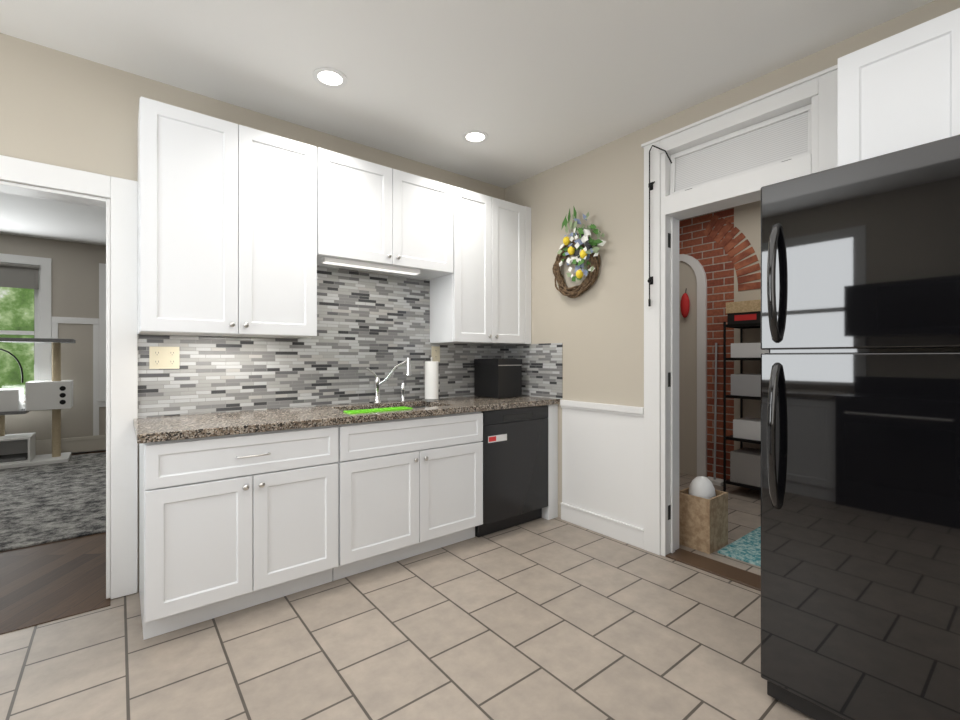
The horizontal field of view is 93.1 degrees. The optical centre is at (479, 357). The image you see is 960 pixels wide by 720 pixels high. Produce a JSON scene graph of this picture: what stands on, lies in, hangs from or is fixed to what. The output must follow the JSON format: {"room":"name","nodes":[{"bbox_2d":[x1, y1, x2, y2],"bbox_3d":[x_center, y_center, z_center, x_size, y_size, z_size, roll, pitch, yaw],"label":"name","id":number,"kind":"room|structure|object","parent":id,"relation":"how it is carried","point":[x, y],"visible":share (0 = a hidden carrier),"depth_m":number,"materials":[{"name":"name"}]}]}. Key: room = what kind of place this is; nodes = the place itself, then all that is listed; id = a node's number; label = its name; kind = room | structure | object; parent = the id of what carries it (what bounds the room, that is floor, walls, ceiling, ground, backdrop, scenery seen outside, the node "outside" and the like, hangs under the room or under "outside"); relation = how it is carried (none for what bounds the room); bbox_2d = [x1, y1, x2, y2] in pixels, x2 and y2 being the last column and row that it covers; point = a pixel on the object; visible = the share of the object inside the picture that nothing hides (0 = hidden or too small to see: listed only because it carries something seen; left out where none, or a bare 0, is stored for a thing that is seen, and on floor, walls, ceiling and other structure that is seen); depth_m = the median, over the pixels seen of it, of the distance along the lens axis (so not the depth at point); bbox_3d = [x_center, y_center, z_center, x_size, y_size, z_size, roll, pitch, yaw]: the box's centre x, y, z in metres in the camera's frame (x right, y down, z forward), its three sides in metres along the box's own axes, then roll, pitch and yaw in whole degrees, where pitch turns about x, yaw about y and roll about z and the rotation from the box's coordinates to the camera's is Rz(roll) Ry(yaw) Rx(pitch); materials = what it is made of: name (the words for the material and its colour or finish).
{"room":"kitchen","nodes":[
{"label":"kitchen","id":0,"kind":"room"},
{"bbox_2d":[0,234,105,439],"bbox_3d":[-5.527,-0.127,5.726,6.650,2.720,0.150,0,0,-38],"label":"wall","id":1,"kind":"structure","parent":0,"point":[74,279],"depth_m":5.85,"materials":[{"name":"beige paint"}]},
{"bbox_2d":[0,253,50,410],"bbox_3d":[-5.872,-0.297,5.420,1.170,1.900,0.200,0,0,-38],"label":"window","id":2,"kind":"structure","parent":1,"relation":"in","point":[42,368],"depth_m":5.67,"materials":[{"name":"white"}]},
{"bbox_2d":[0,262,38,363],"bbox_3d":[-5.816,-0.529,5.350,0.910,1.225,0.050,0,0,-38],"label":"roller shade","id":3,"kind":"object","parent":2,"relation":"attached to","point":[16,275],"visible":0.96,"depth_m":5.54,"materials":[{"name":"grey fabric"}]},
{"bbox_2d":[36,435,105,454],"bbox_3d":[-5.152,1.115,5.856,3.700,0.195,0.076,0,0,-38],"label":"heater unit","id":4,"kind":"object","parent":1,"relation":"attached to","point":[82,444],"visible":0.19,"depth_m":5.81,"materials":[{"name":"beige"}]},
{"bbox_2d":[51,317,103,453],"bbox_3d":[-5.474,0.358,5.659,6.350,1.750,0.019,0,0,-38],"label":"trim","id":5,"kind":"structure","parent":1,"relation":"attached to","point":[55,321],"depth_m":5.98,"materials":[{"name":"white wood"}]},
{"bbox_2d":[97,263,105,406],"bbox_3d":[-4.627,-0.297,6.410,1.170,1.900,0.200,0,0,-38],"label":"window","id":6,"kind":"structure","parent":1,"relation":"in","point":[102,335],"depth_m":6.02,"materials":[{"name":"white"}]},
{"bbox_2d":[0,450,110,634],"bbox_3d":[-3.992,1.291,3.795,6.650,0.124,5.085,0,0,-38],"label":"floor","id":7,"kind":"structure","parent":0,"point":[47,582],"depth_m":2.51,"materials":[{"name":"brown wood"}]},
{"bbox_2d":[0,452,105,551],"bbox_3d":[-4.516,1.227,3.931,3.700,0.012,3.460,0,0,-38],"label":"area rug","id":8,"kind":"object","parent":7,"relation":"on","point":[44,504],"depth_m":3.86,"materials":[{"name":"grey carpet"}]},
{"bbox_2d":[0,338,75,468],"bbox_3d":[-5.271,0.500,5.260,0.868,1.440,0.500,0,0,-38],"label":"cat tree","id":9,"kind":"object","parent":8,"relation":"on","point":[55,395],"visible":1,"depth_m":5.25,"materials":[{"name":"white laminate"}]},
{"bbox_2d":[0,33,504,591],"bbox_3d":[-2.412,-0.127,2.007,6.900,2.720,0.150,0,0,-38],"label":"wall","id":10,"kind":"structure","parent":0,"point":[64,109],"depth_m":2.29,"materials":[{"name":"beige paint"}]},
{"bbox_2d":[0,155,137,598],"bbox_3d":[-2.300,0.153,2.098,1.148,2.151,0.198,0,0,-38],"label":"trim","id":11,"kind":"structure","parent":10,"relation":"attached to","point":[121,206],"depth_m":2.33,"materials":[{"name":"white"}]},
{"bbox_2d":[138,96,316,337],"bbox_3d":[-1.365,-0.677,2.511,0.830,1.110,0.354,0,0,-38],"label":"upper cabinet","id":12,"kind":"object","parent":10,"relation":"attached to","point":[227,228],"visible":1,"depth_m":2.35,"materials":[{"name":"white wood"}]},
{"bbox_2d":[138,265,562,417],"bbox_3d":[-0.593,-0.145,2.932,2.600,0.924,0.664,0,0,-38],"label":"backsplash","id":13,"kind":"structure","parent":10,"relation":"attached to","point":[378,324],"depth_m":3.06,"materials":[{"name":"grey tile"}]},
{"bbox_2d":[149,346,178,368],"bbox_3d":[-1.704,0.001,2.458,0.134,0.120,0.008,0,0,-38],"label":"double electrical outlet","id":14,"kind":"object","parent":13,"relation":"attached to","point":[163,357],"visible":1,"depth_m":2.45,"materials":[{"name":"beige plastic"}]},
{"bbox_2d":[431,346,439,361],"bbox_3d":[-0.344,-0.027,3.540,0.075,0.120,0.008,0,0,-38],"label":"electrical outlet","id":15,"kind":"object","parent":13,"relation":"attached to","point":[435,352],"visible":0.96,"depth_m":3.54,"materials":[{"name":"beige plastic"}]},
{"bbox_2d":[317,147,452,279],"bbox_3d":[-0.659,-0.917,3.072,0.969,0.630,0.354,0,0,-38],"label":"upper cabinet","id":16,"kind":"object","parent":10,"relation":"attached to","point":[369,212],"visible":0.94,"depth_m":2.92,"materials":[{"name":"white wood"}]},
{"bbox_2d":[321,257,419,274],"bbox_3d":[-0.688,-0.587,2.940,0.660,0.029,0.065,0,0,-38],"label":"light","id":17,"kind":"object","parent":16,"relation":"attached to","point":[356,264],"visible":1,"depth_m":2.89,"materials":[{"name":"white plastic"}]},
{"bbox_2d":[430,186,530,344],"bbox_3d":[0.026,-0.672,3.616,0.777,1.120,0.354,0,0,-38],"label":"upper cabinet","id":18,"kind":"object","parent":10,"relation":"attached to","point":[481,294],"visible":1,"depth_m":3.45,"materials":[{"name":"white wood"}]},
{"bbox_2d":[0,473,814,719],"bbox_3d":[0.543,1.293,1.705,6.850,0.120,4.900,0,0,-38],"label":"floor","id":19,"kind":"structure","parent":0,"point":[557,618],"depth_m":1.94,"materials":[{"name":"beige tile"}]},
{"bbox_2d":[139,425,337,639],"bbox_3d":[-1.263,0.796,2.401,0.838,0.874,0.654,0,0,-38],"label":"base cabinet","id":20,"kind":"object","parent":19,"relation":"on","point":[228,524],"visible":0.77,"depth_m":2.13,"materials":[{"name":"white wood"}]},
{"bbox_2d":[332,406,482,580],"bbox_3d":[-0.547,0.796,2.976,0.991,0.874,0.644,0,0,-38],"label":"base cabinet","id":21,"kind":"object","parent":19,"relation":"on","point":[409,487],"visible":0.83,"depth_m":2.70,"materials":[{"name":"white wood"}]},
{"bbox_2d":[133,395,559,443],"bbox_3d":[-0.601,0.436,2.941,2.598,0.250,0.638,0,0,-38],"label":"countertop","id":22,"kind":"structure","parent":21,"relation":"on","point":[162,428],"depth_m":2.50,"materials":[{"name":"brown stone"}]},
{"bbox_2d":[366,358,410,403],"bbox_3d":[-0.620,0.160,3.161,0.298,0.315,0.175,0,0,-38],"label":"chrome faucet","id":23,"kind":"object","parent":22,"relation":"on","point":[378,383],"visible":1,"depth_m":3.16,"materials":[{"name":"silver metal"}]},
{"bbox_2d":[422,357,440,401],"bbox_3d":[-0.355,0.157,3.341,0.136,0.321,0.136,0,0,-38],"label":"paper towel holder","id":24,"kind":"object","parent":22,"relation":"on","point":[431,380],"visible":0.98,"depth_m":3.30,"materials":[{"name":"white paper"}]},
{"bbox_2d":[474,359,521,397],"bbox_3d":[0.149,0.163,3.711,0.265,0.308,0.306,0,0,-38],"label":"bread box","id":25,"kind":"object","parent":22,"relation":"on","point":[497,378],"depth_m":3.60,"materials":[{"name":"black plastic"}]},
{"bbox_2d":[475,405,547,536],"bbox_3d":[0.081,0.796,3.491,0.626,0.870,0.619,0,0,-38],"label":"dishwasher","id":26,"kind":"object","parent":19,"relation":"on","point":[515,466],"visible":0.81,"depth_m":3.23,"materials":[{"name":"black metal"}]},
{"bbox_2d":[542,404,557,519],"bbox_3d":[0.370,0.795,3.723,0.106,0.875,0.615,0,0,-38],"label":"strip","id":27,"kind":"object","parent":19,"relation":"on","point":[549,511],"visible":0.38,"depth_m":3.48,"materials":[{"name":"white wood"}]},
{"bbox_2d":[679,490,727,553],"bbox_3d":[1.472,1.062,3.019,0.260,0.340,0.220,0,0,-38],"label":"box","id":28,"kind":"object","parent":19,"relation":"on","point":[703,514],"depth_m":2.93,"materials":[{"name":"brown paper"}]},
{"bbox_2d":[682,476,720,495],"bbox_3d":[1.472,0.904,3.019,0.180,0.234,0.154,0,0,-38],"label":"trash bag","id":29,"kind":"object","parent":28,"relation":"in","point":[701,485],"depth_m":2.97,"materials":[{"name":"white plastic"}]},
{"bbox_2d":[665,548,760,590],"bbox_3d":[1.450,1.228,2.573,0.174,0.010,0.758,0,0,-38],"label":"threshold","id":30,"kind":"object","parent":19,"relation":"on","point":[732,573],"depth_m":2.64,"materials":[{"name":"brown wood"}]},
{"bbox_2d":[707,343,722,485],"bbox_3d":[2.324,0.542,4.488,0.181,1.380,0.180,0,0,-38],"label":"broom","id":31,"kind":"object","parent":19,"relation":"on","point":[714,480],"visible":0.77,"depth_m":4.51,"materials":[{"name":"grey"}]},
{"bbox_2d":[717,526,760,566],"bbox_3d":[2.032,1.228,2.805,0.750,0.010,0.770,0,0,-38],"label":"rug","id":32,"kind":"object","parent":19,"relation":"on","point":[746,548],"visible":0.21,"depth_m":2.90,"materials":[{"name":"teal fabric"}]},
{"bbox_2d":[723,299,768,491],"bbox_3d":[2.667,0.286,3.879,0.382,1.894,0.982,0,0,-38],"label":"shelving unit","id":33,"kind":"object","parent":19,"relation":"on","point":[745,467],"visible":0.33,"depth_m":4.04,"materials":[{"name":"black metal"}]},
{"bbox_2d":[761,135,959,719],"bbox_3d":[1.563,0.304,1.535,0.894,1.857,0.845,0,0,-38],"label":"refrigerator","id":34,"kind":"object","parent":19,"relation":"on","point":[860,444],"visible":1,"depth_m":1.41,"materials":[{"name":"black metal"}]},
{"bbox_2d":[0,0,934,245],"bbox_3d":[-1.714,-1.537,2.817,9.000,0.100,9.450,0,0,-38],"label":"ceiling","id":35,"kind":"structure","parent":0,"point":[530,88],"depth_m":2.26,"materials":[{"name":"white paint"}]},
{"bbox_2d":[313,67,346,87],"bbox_3d":[-0.796,-1.484,2.417,0.176,0.004,0.176,0,0,-38],"label":"recessed light","id":36,"kind":"object","parent":35,"relation":"in","point":[329,77],"visible":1,"depth_m":2.41,"materials":[{"name":"white plastic"}]},
{"bbox_2d":[462,130,487,143],"bbox_3d":[-0.032,-1.484,3.062,0.176,0.004,0.176,0,0,-38],"label":"recessed light","id":37,"kind":"object","parent":35,"relation":"in","point":[475,136],"visible":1,"depth_m":3.06,"materials":[{"name":"white plastic"}]},
{"bbox_2d":[679,200,760,479],"bbox_3d":[3.146,-0.127,3.774,0.200,2.720,4.900,0,0,-38],"label":"wall","id":38,"kind":"structure","parent":0,"point":[711,256],"depth_m":4.53,"materials":[{"name":"red brick"}]},
{"bbox_2d":[680,288,689,317],"bbox_3d":[2.149,-0.571,4.771,0.072,0.313,0.091,0,0,-38],"label":"bag","id":39,"kind":"object","parent":38,"relation":"hanging from","point":[685,305],"visible":0.98,"depth_m":4.75,"materials":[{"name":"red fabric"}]},
{"bbox_2d":[679,254,706,476],"bbox_3d":[2.116,0.063,4.884,0.029,2.340,0.620,0,0,-38],"label":"door","id":40,"kind":"structure","parent":38,"relation":"attached to","point":[692,388],"depth_m":4.75,"materials":[{"name":"white wood"}]},
{"bbox_2d":[703,215,760,290],"bbox_3d":[2.069,-1.041,4.962,0.006,0.809,1.820,0,0,-38],"label":"brick arch","id":41,"kind":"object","parent":38,"relation":"attached to","point":[740,237],"depth_m":4.41,"materials":[{"name":"red brick"}]},
{"bbox_2d":[505,0,959,517],"bbox_3d":[1.661,-0.127,2.307,0.150,2.720,4.450,0,0,-38],"label":"wall","id":42,"kind":"structure","parent":0,"point":[596,328],"depth_m":3.16,"materials":[{"name":"beige paint"}]},
{"bbox_2d":[552,207,605,297],"bbox_3d":[0.698,-0.774,3.286,0.138,0.671,0.502,0,0,-38],"label":"wreath","id":43,"kind":"object","parent":42,"relation":"hanging from","point":[580,250],"visible":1,"depth_m":3.25,"materials":[{"name":"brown plant"}]},
{"bbox_2d":[560,400,643,548],"bbox_3d":[0.838,0.777,3.198,0.029,0.912,0.700,0,0,-38],"label":"wainscoting","id":44,"kind":"structure","parent":42,"relation":"attached to","point":[603,468],"depth_m":3.17,"materials":[{"name":"white wood"}]},
{"bbox_2d":[648,145,671,306],"bbox_3d":[1.112,-0.826,2.822,0.047,1.009,0.147,0,0,-38],"label":"rod","id":45,"kind":"object","parent":42,"relation":"attached to","point":[650,279],"visible":0.96,"depth_m":2.86,"materials":[{"name":"black metal"}]},
{"bbox_2d":[668,233,670,519],"bbox_3d":[1.190,0.118,2.845,0.042,1.790,0.010,0,0,-38],"label":"door hinges","id":46,"kind":"object","parent":42,"relation":"attached to","point":[669,377],"visible":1,"depth_m":2.84,"materials":[{"name":"black metal"}]},
{"bbox_2d":[641,64,837,555],"bbox_3d":[1.445,-0.069,2.569,0.206,2.603,1.064,0,0,-38],"label":"trim","id":47,"kind":"structure","parent":42,"relation":"attached to","point":[818,91],"depth_m":2.83,"materials":[{"name":"white"}]},
{"bbox_2d":[670,104,810,194],"bbox_3d":[1.434,-1.133,2.561,0.048,0.272,0.754,0,0,-38],"label":"transom window","id":48,"kind":"structure","parent":42,"relation":"attached to","point":[778,139],"depth_m":2.52,"materials":[{"name":"white glass"}]},
{"bbox_2d":[838,8,959,166],"bbox_3d":[1.848,-0.955,1.663,0.356,0.575,0.810,0,0,-38],"label":"upper cabinet","id":49,"kind":"object","parent":42,"relation":"attached to","point":[899,91],"visible":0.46,"depth_m":1.74,"materials":[{"name":"white wood"}]},
{"label":"outside","id":50,"kind":"structure","parent":0,"visible":0},
{"bbox_2d":[0,287,33,393],"bbox_3d":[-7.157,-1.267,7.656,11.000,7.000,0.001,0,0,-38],"label":"trees","id":51,"kind":"object","parent":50,"point":[4,321],"depth_m":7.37,"materials":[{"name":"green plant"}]}
]}

